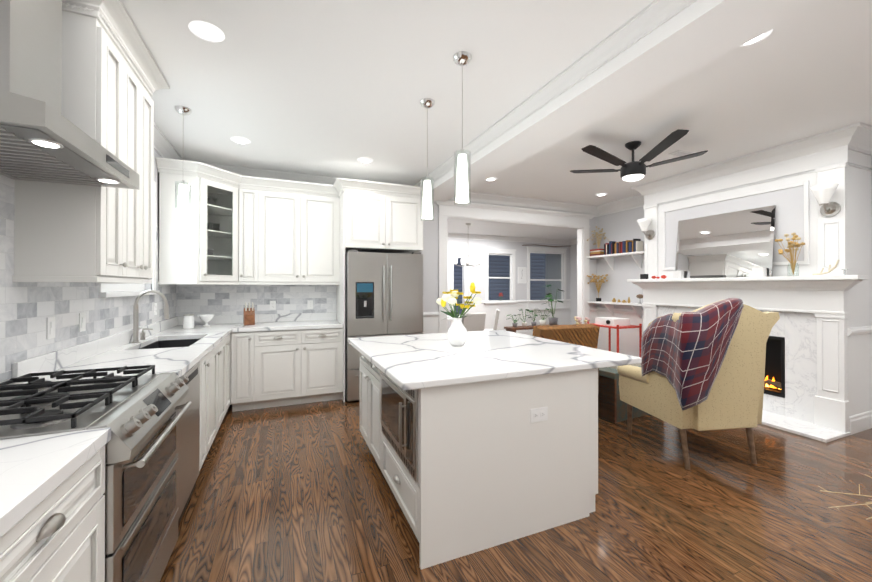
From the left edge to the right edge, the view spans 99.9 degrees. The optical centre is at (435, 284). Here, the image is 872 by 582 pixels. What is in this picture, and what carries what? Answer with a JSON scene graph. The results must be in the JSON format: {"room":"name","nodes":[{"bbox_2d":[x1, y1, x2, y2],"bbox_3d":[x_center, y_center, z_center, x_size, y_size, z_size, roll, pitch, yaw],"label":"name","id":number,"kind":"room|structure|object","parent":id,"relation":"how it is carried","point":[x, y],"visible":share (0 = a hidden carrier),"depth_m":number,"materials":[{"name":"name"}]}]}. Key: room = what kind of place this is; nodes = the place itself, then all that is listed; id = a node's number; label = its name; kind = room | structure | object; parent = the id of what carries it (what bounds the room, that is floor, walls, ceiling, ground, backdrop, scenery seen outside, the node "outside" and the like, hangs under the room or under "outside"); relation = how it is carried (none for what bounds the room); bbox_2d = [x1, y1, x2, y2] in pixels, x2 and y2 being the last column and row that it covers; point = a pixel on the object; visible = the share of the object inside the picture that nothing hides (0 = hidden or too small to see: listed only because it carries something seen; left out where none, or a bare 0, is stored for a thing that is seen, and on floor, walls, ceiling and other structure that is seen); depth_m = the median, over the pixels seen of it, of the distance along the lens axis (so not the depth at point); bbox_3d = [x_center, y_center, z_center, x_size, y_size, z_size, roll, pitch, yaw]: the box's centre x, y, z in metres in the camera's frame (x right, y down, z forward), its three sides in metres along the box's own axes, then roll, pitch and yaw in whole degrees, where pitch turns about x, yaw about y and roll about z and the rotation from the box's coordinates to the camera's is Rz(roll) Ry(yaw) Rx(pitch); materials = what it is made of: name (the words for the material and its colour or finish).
{"room":"kitchen","nodes":[
{"label":"kitchen","id":0,"kind":"room"},
{"bbox_2d":[0,150,175,381],"bbox_3d":[-1.666,-0.035,0.855,0.128,2.820,7.560,0,0,-23],"label":"wall","id":1,"kind":"structure","parent":0,"point":[27,309],"depth_m":1.96,"materials":[{"name":"white paint"}]},
{"bbox_2d":[46,317,54,338],"bbox_3d":[-2.047,0.230,1.951,0.011,0.114,0.070,0,0,-23],"label":"electrical outlet plate","id":2,"kind":"object","parent":1,"relation":"attached to","point":[50,327],"depth_m":1.94,"materials":[{"name":"white plastic"}]},
{"bbox_2d":[0,0,139,189],"bbox_3d":[-1.564,-0.956,1.399,0.472,0.964,0.794,0,0,-23],"label":"range hood","id":3,"kind":"object","parent":1,"relation":"attached to","point":[42,139],"visible":1,"depth_m":1.37,"materials":[{"name":"silver metal"}]},
{"bbox_2d":[79,313,85,331],"bbox_3d":[-2.174,0.232,2.256,0.011,0.114,0.070,0,0,-23],"label":"electrical outlet plate","id":4,"kind":"object","parent":1,"relation":"attached to","point":[82,316],"depth_m":2.25,"materials":[{"name":"white plastic"}]},
{"bbox_2d":[12,0,169,283],"bbox_3d":[-1.922,-0.723,2.130,0.386,1.428,0.975,0,0,-23],"label":"upper cabinet","id":5,"kind":"object","parent":1,"relation":"attached to","point":[113,79],"visible":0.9,"depth_m":1.81,"materials":[{"name":"white paint"}]},
{"bbox_2d":[12,316,179,382],"bbox_3d":[-2.191,0.412,2.308,0.020,0.100,4.211,0,0,-23],"label":"backsplash","id":6,"kind":"structure","parent":1,"relation":"attached to","point":[48,362],"depth_m":2.19,"materials":[{"name":"white stone"}]},
{"bbox_2d":[98,181,159,297],"bbox_3d":[-2.509,-0.448,2.986,0.130,1.075,1.160,0,0,-23],"label":"kitchen window","id":7,"kind":"structure","parent":1,"relation":"in","point":[105,290],"depth_m":3.06,"materials":[{"name":"white wood"}]},
{"bbox_2d":[154,303,156,314],"bbox_3d":[-2.714,0.238,3.547,0.007,0.114,0.070,0,0,-23],"label":"electrical outlet plate","id":8,"kind":"object","parent":1,"relation":"attached to","point":[155,304],"depth_m":3.53,"materials":[{"name":"white plastic"}]},
{"bbox_2d":[176,188,596,333],"bbox_3d":[-0.052,-0.013,5.551,6.720,2.820,0.132,0,0,-23],"label":"wall","id":9,"kind":"structure","parent":0,"point":[198,299],"depth_m":4.75,"materials":[{"name":"white paint"}]},
{"bbox_2d":[199,177,238,276],"bbox_3d":[-2.352,-0.599,3.981,0.319,1.011,0.319,0,0,-23],"label":"upper cabinet","id":10,"kind":"object","parent":9,"relation":"attached to","point":[218,196],"depth_m":4.16,"materials":[{"name":"white paint"}]},
{"bbox_2d":[231,173,266,284],"bbox_3d":[-2.225,-0.631,4.367,0.323,1.205,0.403,0,0,-23],"label":"upper cabinet","id":11,"kind":"object","parent":9,"relation":"attached to","point":[252,203],"depth_m":4.24,"materials":[{"name":"white paint"}]},
{"bbox_2d":[180,312,335,323],"bbox_3d":[-2.167,0.422,4.588,1.778,0.100,0.019,0,0,-23],"label":"backsplash","id":12,"kind":"structure","parent":9,"relation":"attached to","point":[260,319],"depth_m":4.61,"materials":[{"name":"white stone"}]},
{"bbox_2d":[270,301,275,309],"bbox_3d":[-2.067,0.263,4.637,0.070,0.114,0.008,0,0,-23],"label":"electrical outlet plate","id":13,"kind":"object","parent":9,"relation":"attached to","point":[272,303],"depth_m":4.64,"materials":[{"name":"white plastic"}]},
{"bbox_2d":[263,178,342,284],"bbox_3d":[-1.725,-0.630,4.603,0.961,1.205,0.352,0,0,-23],"label":"upper cabinet","id":14,"kind":"object","parent":9,"relation":"attached to","point":[281,232],"depth_m":4.46,"materials":[{"name":"white paint"}]},
{"bbox_2d":[307,300,312,308],"bbox_3d":[-1.651,0.263,4.810,0.070,0.114,0.008,0,0,-23],"label":"electrical outlet plate","id":15,"kind":"object","parent":9,"relation":"attached to","point":[309,302],"depth_m":4.81,"materials":[{"name":"white plastic"}]},
{"bbox_2d":[339,178,422,253],"bbox_3d":[-0.743,-0.834,4.829,0.988,0.794,0.692,0,0,-23],"label":"upper cabinet","id":16,"kind":"object","parent":9,"relation":"attached to","point":[374,217],"depth_m":4.50,"materials":[{"name":"white paint"}]},
{"bbox_2d":[154,122,871,434],"bbox_3d":[1.353,-0.028,2.178,6.480,2.819,7.440,0,0,-23],"label":"trim","id":17,"kind":"structure","parent":9,"relation":"attached to","point":[827,148],"depth_m":4.81,"materials":[{"name":"white paint"}]},
{"bbox_2d":[120,0,871,239],"bbox_3d":[1.365,-1.424,5.407,9.220,0.200,13.620,0,0,-23],"label":"ceiling","id":18,"kind":"structure","parent":0,"point":[334,88],"depth_m":2.68,"materials":[{"name":"white paint"}]},
{"bbox_2d":[174,105,191,223],"bbox_3d":[-2.067,-0.970,2.994,0.124,0.930,0.124,0,0,-23],"label":"pendant light","id":19,"kind":"object","parent":18,"relation":"hanging from","point":[182,213],"visible":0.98,"depth_m":2.97,"materials":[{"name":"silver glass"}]},
{"bbox_2d":[189,21,224,41],"bbox_3d":[-1.303,-1.433,2.085,0.176,0.012,0.176,0,0,-23],"label":"recessed light","id":20,"kind":"object","parent":18,"relation":"in","point":[206,31],"visible":1,"depth_m":2.07,"materials":[{"name":"white"}]},
{"bbox_2d":[231,137,250,143],"bbox_3d":[-1.940,-1.426,3.639,0.176,0.012,0.176,0,0,-23],"label":"recessed light","id":21,"kind":"object","parent":18,"relation":"in","point":[240,140],"visible":1,"depth_m":3.62,"materials":[{"name":"white"}]},
{"bbox_2d":[358,157,372,162],"bbox_3d":[-0.812,-1.423,4.207,0.176,0.012,0.176,0,0,-23],"label":"recessed light","id":22,"kind":"object","parent":18,"relation":"in","point":[366,160],"visible":1,"depth_m":4.19,"materials":[{"name":"white"}]},
{"bbox_2d":[420,98,434,219],"bbox_3d":[-0.068,-0.971,2.879,0.124,0.930,0.124,0,0,-23],"label":"pendant light","id":23,"kind":"object","parent":18,"relation":"hanging from","point":[426,209],"visible":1,"depth_m":2.85,"materials":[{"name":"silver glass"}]},
{"bbox_2d":[453,51,471,204],"bbox_3d":[0.166,-0.973,2.316,0.124,0.930,0.124,0,0,-23],"label":"pendant light","id":24,"kind":"object","parent":18,"relation":"hanging from","point":[462,58],"visible":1,"depth_m":2.29,"materials":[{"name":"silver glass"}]},
{"bbox_2d":[454,223,480,266],"bbox_3d":[0.685,-0.850,7.921,0.594,0.925,0.571,0,0,-23],"label":"chandelier","id":25,"kind":"object","parent":18,"relation":"hanging from","point":[477,260],"visible":1,"depth_m":7.86,"materials":[{"name":"white glass"}]},
{"bbox_2d":[486,177,496,180],"bbox_3d":[0.736,-1.420,4.939,0.176,0.012,0.176,0,0,-23],"label":"recessed light","id":26,"kind":"object","parent":18,"relation":"in","point":[491,178],"visible":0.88,"depth_m":4.93,"materials":[{"name":"white"}]},
{"bbox_2d":[414,0,826,201],"bbox_3d":[1.312,-1.349,2.102,0.567,0.179,7.320,0,0,-23],"label":"ceiling beam","id":27,"kind":"structure","parent":18,"relation":"attached to","point":[654,45],"depth_m":2.23,"materials":[{"name":"white"}]},
{"bbox_2d":[570,129,707,181],"bbox_3d":[1.964,-1.244,3.700,1.225,0.375,1.273,0,0,-23],"label":"ceiling fan","id":28,"kind":"object","parent":18,"relation":"hanging from","point":[633,170],"visible":1,"depth_m":3.61,"materials":[{"name":"black metal"}]},
{"bbox_2d":[668,150,692,156],"bbox_3d":[2.698,-1.423,4.001,0.300,0.014,0.120,0,0,-23],"label":"ceiling vent","id":29,"kind":"object","parent":18,"relation":"in","point":[678,153],"visible":0.65,"depth_m":3.96,"materials":[{"name":"white metal"}]},
{"bbox_2d":[742,29,772,45],"bbox_3d":[1.833,-1.433,2.124,0.176,0.012,0.176,0,0,-23],"label":"recessed light","id":30,"kind":"object","parent":18,"relation":"in","point":[759,38],"visible":0.29,"depth_m":2.13,"materials":[{"name":"white"}]},
{"bbox_2d":[448,233,567,334],"bbox_3d":[0.593,0.055,9.435,7.300,2.720,0.218,0,0,-23],"label":"wall","id":31,"kind":"structure","parent":0,"point":[471,246],"depth_m":10.02,"materials":[{"name":"white paint"}]},
{"bbox_2d":[454,253,545,313],"bbox_3d":[1.837,-0.026,11.388,4.900,3.900,0.570,0,0,-23],"label":"siding","id":32,"kind":"object","parent":31,"relation":"attached to","point":[494,261],"depth_m":11.23,"materials":[{"name":"blue"}]},
{"bbox_2d":[451,246,567,324],"bbox_3d":[2.111,0.178,10.055,3.760,2.480,0.120,0,0,-23],"label":"dining room window","id":33,"kind":"structure","parent":31,"relation":"in","point":[511,252],"depth_m":10.06,"materials":[{"name":"white wood"}]},
{"bbox_2d":[518,267,526,282],"bbox_3d":[2.392,-0.257,10.163,0.280,0.450,0.016,0,0,-23],"label":"drawing","id":34,"kind":"object","parent":31,"relation":"attached to","point":[522,274],"visible":1,"depth_m":10.17,"materials":[{"name":"white paper"}]},
{"bbox_2d":[522,244,566,246],"bbox_3d":[3.166,-1.106,10.414,1.701,0.071,0.024,0,0,-23],"label":"curtain rod","id":35,"kind":"object","parent":31,"relation":"attached to","point":[549,246],"visible":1,"depth_m":10.45,"materials":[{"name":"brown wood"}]},
{"bbox_2d":[160,335,871,581],"bbox_3d":[1.365,1.426,5.393,9.220,0.060,13.620,0,0,-23],"label":"floor","id":36,"kind":"structure","parent":0,"point":[297,493],"depth_m":2.20,"materials":[{"name":"brown wood"}]},
{"bbox_2d":[0,436,110,581],"bbox_3d":[-1.220,0.935,0.763,0.626,0.880,0.617,0,0,-23],"label":"base cabinet","id":37,"kind":"object","parent":36,"relation":"on","point":[52,508],"depth_m":0.95,"materials":[{"name":"white paint"}]},
{"bbox_2d":[0,427,110,531],"bbox_3d":[-1.215,0.475,0.768,0.636,0.040,0.618,0,0,-23],"label":"countertop","id":38,"kind":"structure","parent":37,"relation":"on","point":[29,466],"depth_m":0.94,"materials":[{"name":"white stone"}]},
{"bbox_2d":[0,365,191,581],"bbox_3d":[-1.454,0.880,1.437,0.704,0.955,0.794,0,0,-23],"label":"range","id":39,"kind":"object","parent":36,"relation":"on","point":[140,414],"visible":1,"depth_m":1.39,"materials":[{"name":"silver metal"}]},
{"bbox_2d":[107,352,211,471],"bbox_3d":[-1.941,0.943,2.495,0.626,0.880,0.281,0,0,-23],"label":"base cabinet","id":40,"kind":"object","parent":36,"relation":"on","point":[205,440],"depth_m":2.65,"materials":[{"name":"white paint"}]},
{"bbox_2d":[178,361,199,525],"bbox_3d":[-1.756,0.948,2.088,0.594,0.865,0.601,0,0,-23],"label":"dishwasher","id":41,"kind":"object","parent":36,"relation":"on","point":[189,437],"visible":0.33,"depth_m":2.21,"materials":[{"name":"silver metal"}]},
{"bbox_2d":[144,332,235,415],"bbox_3d":[-2.387,0.948,3.610,0.662,0.880,0.449,0,0,-23],"label":"base cabinet","id":42,"kind":"object","parent":36,"relation":"on","point":[224,353],"depth_m":3.80,"materials":[{"name":"white paint"}]},
{"bbox_2d":[212,364,223,442],"bbox_3d":[-2.158,1.075,3.008,0.622,0.620,0.955,0,0,-23],"label":"base cabinet","id":43,"kind":"object","parent":36,"relation":"on","point":[217,369],"depth_m":3.16,"materials":[{"name":"white paint"}]},
{"bbox_2d":[236,328,259,410],"bbox_3d":[-2.182,0.951,4.220,0.310,0.880,0.677,0,0,-23],"label":"base cabinet","id":44,"kind":"object","parent":36,"relation":"on","point":[247,343],"depth_m":3.98,"materials":[{"name":"white paint"}]},
{"bbox_2d":[24,324,235,382],"bbox_3d":[-2.180,0.485,3.082,0.636,0.040,2.789,0,0,-23],"label":"countertop","id":45,"kind":"structure","parent":44,"relation":"on","point":[177,360],"depth_m":2.39,"materials":[{"name":"white stone"}]},
{"bbox_2d":[140,328,152,339],"bbox_3d":[-2.438,0.416,3.087,0.088,0.096,0.036,0,0,-23],"label":"soap dispenser","id":46,"kind":"object","parent":45,"relation":"on","point":[143,335],"visible":1,"depth_m":3.07,"materials":[{"name":"silver metal"}]},
{"bbox_2d":[132,290,168,342],"bbox_3d":[-2.319,0.253,2.991,0.245,0.421,0.096,0,0,-23],"label":"faucet","id":47,"kind":"object","parent":45,"relation":"on","point":[136,328],"visible":1,"depth_m":2.93,"materials":[{"name":"silver metal"}]},
{"bbox_2d":[136,336,199,347],"bbox_3d":[-2.179,0.606,3.021,0.415,0.226,0.805,0,0,-23],"label":"sink","id":48,"kind":"object","parent":45,"relation":"in","point":[177,341],"depth_m":3.34,"materials":[{"name":"black metal"}]},
{"bbox_2d":[183,314,193,328],"bbox_3d":[-2.642,0.391,3.913,0.104,0.155,0.104,0,0,-23],"label":"jar","id":49,"kind":"object","parent":45,"relation":"on","point":[188,321],"visible":1,"depth_m":3.87,"materials":[{"name":"white ceramic"}]},
{"bbox_2d":[198,314,213,326],"bbox_3d":[-2.567,0.402,4.096,0.156,0.135,0.154,0,0,-23],"label":"bowl","id":50,"kind":"object","parent":45,"relation":"on","point":[205,318],"visible":1,"depth_m":4.06,"materials":[{"name":"white ceramic"}]},
{"bbox_2d":[260,328,342,408],"bbox_3d":[-1.680,0.952,4.458,0.981,0.880,0.624,0,0,-23],"label":"base cabinet","id":51,"kind":"object","parent":36,"relation":"on","point":[298,365],"depth_m":4.19,"materials":[{"name":"white paint"}]},
{"bbox_2d":[232,320,342,331],"bbox_3d":[-1.763,0.492,4.422,1.160,0.040,0.636,0,0,-23],"label":"countertop","id":52,"kind":"structure","parent":51,"relation":"on","point":[267,323],"depth_m":4.32,"materials":[{"name":"white stone"}]},
{"bbox_2d":[243,302,254,324],"bbox_3d":[-2.196,0.340,4.302,0.110,0.261,0.165,0,0,-31],"label":"knife block","id":53,"kind":"object","parent":52,"relation":"on","point":[248,315],"visible":1,"depth_m":4.25,"materials":[{"name":"brown wood"}]},
{"bbox_2d":[345,250,422,401],"bbox_3d":[-0.724,0.488,4.754,0.940,1.790,0.801,0,0,-23],"label":"refrigerator","id":54,"kind":"object","parent":36,"relation":"on","point":[383,294],"visible":0.75,"depth_m":4.40,"materials":[{"name":"silver metal"}]},
{"bbox_2d":[462,312,485,331],"bbox_3d":[0.584,0.953,6.723,0.479,0.902,0.544,0,0,-23],"label":"dining chair","id":55,"kind":"object","parent":36,"relation":"on","point":[473,321],"visible":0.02,"depth_m":6.51,"materials":[{"name":"grey fabric"}]},
{"bbox_2d":[360,353,597,568],"bbox_3d":[0.132,0.944,2.695,1.193,0.880,1.558,0,0,-23],"label":"kitchen island","id":56,"kind":"object","parent":36,"relation":"on","point":[468,468],"visible":0.81,"depth_m":1.97,"materials":[{"name":"white paint"}]},
{"bbox_2d":[348,330,641,390],"bbox_3d":[0.266,0.483,2.757,1.580,0.039,1.610,0,0,-23],"label":"island countertop","id":57,"kind":"structure","parent":56,"relation":"on","point":[411,362],"depth_m":2.32,"materials":[{"name":"stone"}]},
{"bbox_2d":[447,317,467,345],"bbox_3d":[0.163,0.358,2.796,0.160,0.210,0.160,0,0,-23],"label":"vase","id":58,"kind":"object","parent":57,"relation":"on","point":[457,334],"visible":0.92,"depth_m":2.74,"materials":[{"name":"white ceramic"}]},
{"bbox_2d":[436,282,481,318],"bbox_3d":[0.155,0.134,2.801,0.312,0.299,0.320,0,0,-23],"label":"flowers","id":59,"kind":"object","parent":58,"relation":"in","point":[452,300],"visible":1,"depth_m":2.77,"materials":[{"name":"yellow plant"}]},
{"bbox_2d":[484,309,499,330],"bbox_3d":[1.039,0.957,7.527,0.532,0.901,0.467,0,0,8],"label":"dining chair","id":60,"kind":"object","parent":36,"relation":"on","point":[496,319],"visible":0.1,"depth_m":7.28,"materials":[{"name":"grey wood"}]},
{"bbox_2d":[504,325,539,332],"bbox_3d":[2.203,1.169,8.165,1.400,0.480,0.350,0,0,-23],"label":"table","id":61,"kind":"object","parent":36,"relation":"on","point":[511,329],"visible":0.19,"depth_m":7.91,"materials":[{"name":"brown wood"}]},
{"bbox_2d":[506,314,520,326],"bbox_3d":[1.696,0.786,7.996,0.477,0.283,0.339,0,0,-23],"label":"pot","id":62,"kind":"object","parent":61,"relation":"on","point":[514,324],"visible":1,"depth_m":7.92,"materials":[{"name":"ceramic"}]},
{"bbox_2d":[518,309,532,326],"bbox_3d":[1.966,0.731,8.068,0.434,0.392,0.356,0,0,-23],"label":"pot","id":63,"kind":"object","parent":61,"relation":"on","point":[524,324],"visible":1,"depth_m":8.02,"materials":[{"name":"white ceramic"}]},
{"bbox_2d":[527,308,539,325],"bbox_3d":[2.159,0.724,8.164,0.389,0.409,0.344,0,0,-23],"label":"pot","id":64,"kind":"object","parent":61,"relation":"on","point":[533,323],"visible":0.83,"depth_m":8.11,"materials":[{"name":"grey ceramic"}]},
{"bbox_2d":[539,308,554,325],"bbox_3d":[2.456,0.727,8.244,0.382,0.403,0.428,0,0,-23],"label":"potted plant","id":65,"kind":"object","parent":61,"relation":"on","point":[542,322],"visible":0.85,"depth_m":8.19,"materials":[{"name":"white"}]},
{"bbox_2d":[540,284,562,324],"bbox_3d":[2.673,0.463,8.381,0.690,0.931,0.673,0,0,-23],"label":"potted plant","id":66,"kind":"object","parent":61,"relation":"on","point":[553,320],"visible":0.94,"depth_m":8.28,"materials":[{"name":"green plant"}]},
{"bbox_2d":[533,324,599,392],"bbox_3d":[1.191,0.894,3.851,0.820,0.990,0.720,0,0,-17],"label":"chair","id":67,"kind":"object","parent":36,"relation":"on","point":[586,335],"visible":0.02,"depth_m":3.54,"materials":[{"name":"brown wood"}]},
{"bbox_2d":[587,321,641,356],"bbox_3d":[2.793,0.998,5.763,0.515,0.800,0.615,0,0,-23],"label":"cart","id":68,"kind":"object","parent":36,"relation":"on","point":[617,327],"visible":0.19,"depth_m":5.58,"materials":[{"name":"red metal"}]},
{"bbox_2d":[595,317,629,325],"bbox_3d":[2.765,0.580,5.754,0.360,0.104,0.360,0,0,-23],"label":"projector","id":69,"kind":"object","parent":68,"relation":"on","point":[611,321],"visible":1,"depth_m":5.63,"materials":[{"name":"white plastic"}]},
{"bbox_2d":[598,366,648,422],"bbox_3d":[2.040,1.140,4.061,0.820,0.500,0.502,0,0,-27],"label":"trunk","id":70,"kind":"object","parent":36,"relation":"on","point":[612,406],"visible":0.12,"depth_m":3.73,"materials":[{"name":"paint"}]},
{"bbox_2d":[607,363,640,369],"bbox_3d":[1.994,0.854,4.041,0.400,0.069,0.300,0,0,-27],"label":"books","id":71,"kind":"object","parent":70,"relation":"on","point":[616,367],"visible":0.04,"depth_m":3.91,"materials":[{"name":"beige"}]},
{"bbox_2d":[617,298,779,469],"bbox_3d":[2.086,0.745,3.089,1.020,1.289,0.979,0,0,-23],"label":"chair","id":72,"kind":"object","parent":36,"relation":"on","point":[702,368],"visible":1,"depth_m":2.74,"materials":[{"name":"fabric"}]},
{"bbox_2d":[640,298,743,410],"bbox_3d":[1.895,0.498,2.837,0.474,0.799,0.637,0,0,-23],"label":"throw","id":73,"kind":"object","parent":72,"relation":"on","point":[687,358],"depth_m":2.64,"materials":[{"name":"fabric"}]},
{"bbox_2d":[627,275,868,442],"bbox_3d":[3.217,0.656,4.251,0.438,1.470,2.320,0,0,-23],"label":"fireplace mantel","id":74,"kind":"object","parent":36,"relation":"on","point":[811,401],"visible":0.62,"depth_m":3.66,"materials":[{"name":"stone"}]},
{"bbox_2d":[640,274,666,278],"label":"mantel decor","id":75,"kind":"object","parent":74,"relation":"on","point":[642,276],"depth_m":5.07,"materials":[{"name":"red glass"}]},
{"bbox_2d":[673,270,683,277],"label":"mantel decor","id":76,"kind":"object","parent":74,"relation":"on","point":[676,274],"depth_m":4.66,"materials":[{"name":"white glass"}]},
{"bbox_2d":[675,205,775,277],"bbox_3d":[3.356,-0.460,4.331,0.079,0.758,1.030,0,0,-23],"label":"mirror","id":77,"kind":"object","parent":74,"relation":"on","point":[736,244],"visible":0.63,"depth_m":4.26,"materials":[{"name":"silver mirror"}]},
{"bbox_2d":[752,267,766,276],"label":"mantel decor","id":78,"kind":"object","parent":74,"relation":"on","point":[759,271],"depth_m":3.86,"materials":[{"name":"white glass"}]},
{"bbox_2d":[775,233,804,275],"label":"mantel decor","id":79,"kind":"object","parent":74,"relation":"on","point":[791,244],"depth_m":3.62,"materials":[{"name":"yellow plant"}]},
{"bbox_2d":[812,260,839,274],"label":"mantel decor","id":80,"kind":"object","parent":74,"relation":"on","point":[829,270],"depth_m":3.38,"materials":[{"name":"white"}]},
{"bbox_3d":[2.390,1.284,1.737,0.280,0.190,0.280,0,0,-23],"label":"floor vase","id":81,"kind":"object","parent":36,"relation":"on","visible":0},
{"bbox_2d":[819,470,871,519],"bbox_3d":[2.221,1.095,1.626,0.432,0.318,0.706,0,0,-23],"label":"stem","id":82,"kind":"object","parent":81,"relation":"in","point":[852,494],"visible":1,"depth_m":1.86,"materials":[{"name":"beige plant"}]},
{"bbox_3d":[1.828,1.080,4.646,0.380,0.625,0.380,0,0,-23],"label":"side table","id":83,"kind":"object","parent":36,"relation":"on","visible":0},
{"bbox_2d":[574,316,589,323],"bbox_3d":[1.851,0.585,4.673,0.217,0.363,0.246,0,0,-23],"label":"vase","id":84,"kind":"object","parent":83,"relation":"on","point":[577,319],"visible":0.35,"depth_m":4.65,"materials":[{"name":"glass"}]},
{"bbox_2d":[568,239,575,324],"bbox_3d":[4.625,0.054,9.277,0.218,2.720,3.150,0,0,-23],"label":"wall","id":85,"kind":"structure","parent":0,"point":[571,244],"depth_m":10.74,"materials":[{"name":"white paint"}]},
{"bbox_2d":[576,239,576,322],"bbox_3d":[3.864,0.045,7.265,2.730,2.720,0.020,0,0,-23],"label":"wall","id":86,"kind":"structure","parent":0,"point":[576,239],"depth_m":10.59,"materials":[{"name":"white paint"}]},
{"bbox_2d":[596,156,871,356],"bbox_3d":[4.417,-0.023,3.390,0.132,2.820,7.560,0,0,-23],"label":"wall","id":87,"kind":"structure","parent":0,"point":[621,226],"depth_m":6.25,"materials":[{"name":"white paint"}]},
{"bbox_2d":[587,251,643,318],"bbox_3d":[3.107,0.024,6.061,0.246,1.070,1.340,0,0,-23],"label":"shelf","id":88,"kind":"object","parent":87,"relation":"attached to","point":[637,258],"visible":0.88,"depth_m":6.06,"materials":[{"name":"white wood"}]},
{"bbox_2d":[587,226,605,248],"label":"decor","id":89,"kind":"object","parent":88,"relation":"on","point":[598,240],"depth_m":6.54,"materials":[{"name":"beige plant"}]},
{"bbox_2d":[587,274,607,300],"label":"decor","id":90,"kind":"object","parent":88,"relation":"on","point":[598,286],"depth_m":6.53,"materials":[{"name":"beige"}]},
{"bbox_2d":[590,239,642,255],"bbox_3d":[3.042,-0.627,6.226,0.190,0.232,0.910,0,0,-23],"label":"books","id":91,"kind":"object","parent":88,"relation":"on","point":[626,246],"visible":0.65,"depth_m":6.07,"materials":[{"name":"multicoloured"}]},
{"bbox_2d":[612,297,629,302],"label":"decor","id":92,"kind":"object","parent":88,"relation":"on","point":[614,300],"depth_m":6.03,"materials":[{"name":"gold"}]},
{"bbox_2d":[658,149,871,415],"bbox_3d":[3.650,-0.018,4.435,0.497,2.819,2.040,0,0,-23],"label":"wall","id":93,"kind":"structure","parent":0,"point":[859,262],"depth_m":3.54,"materials":[{"name":"white paint"}]},
{"bbox_2d":[643,204,658,278],"bbox_3d":[3.045,-0.600,5.188,0.040,1.049,0.210,0,0,-23],"label":"trim panel","id":94,"kind":"object","parent":93,"relation":"attached to","point":[650,211],"depth_m":5.16,"materials":[{"name":"white wood"}]},
{"bbox_2d":[637,218,654,239],"bbox_3d":[2.934,-0.774,5.142,0.220,0.277,0.190,0,0,-23],"label":"sconce","id":95,"kind":"object","parent":94,"relation":"attached to","point":[643,223],"visible":1,"depth_m":5.11,"materials":[{"name":"white glass"}]},
{"bbox_2d":[662,181,809,269],"bbox_3d":[3.411,-0.613,4.338,0.018,0.830,1.520,0,0,-23],"label":"trim panel","id":96,"kind":"object","parent":93,"relation":"attached to","point":[790,202],"depth_m":3.90,"materials":[{"name":"white wood"}]},
{"bbox_2d":[764,375,781,394],"bbox_3d":[3.568,1.087,4.396,0.220,0.187,1.113,0,0,-23],"label":"fire","id":97,"kind":"object","parent":93,"relation":"in","point":[774,387],"visible":0.12,"depth_m":4.01,"materials":[{"name":"orange"}]},
{"bbox_2d":[815,162,847,275],"bbox_3d":[3.756,-0.608,3.480,0.040,1.049,0.210,0,0,-23],"label":"trim panel","id":98,"kind":"object","parent":93,"relation":"attached to","point":[831,231],"depth_m":3.46,"materials":[{"name":"white wood"}]},
{"bbox_2d":[809,183,840,216],"bbox_3d":[3.646,-0.781,3.435,0.220,0.277,0.190,0,0,-23],"label":"sconce","id":99,"kind":"object","parent":98,"relation":"attached to","point":[823,194],"visible":1,"depth_m":3.42,"materials":[{"name":"white glass"}]}
]}

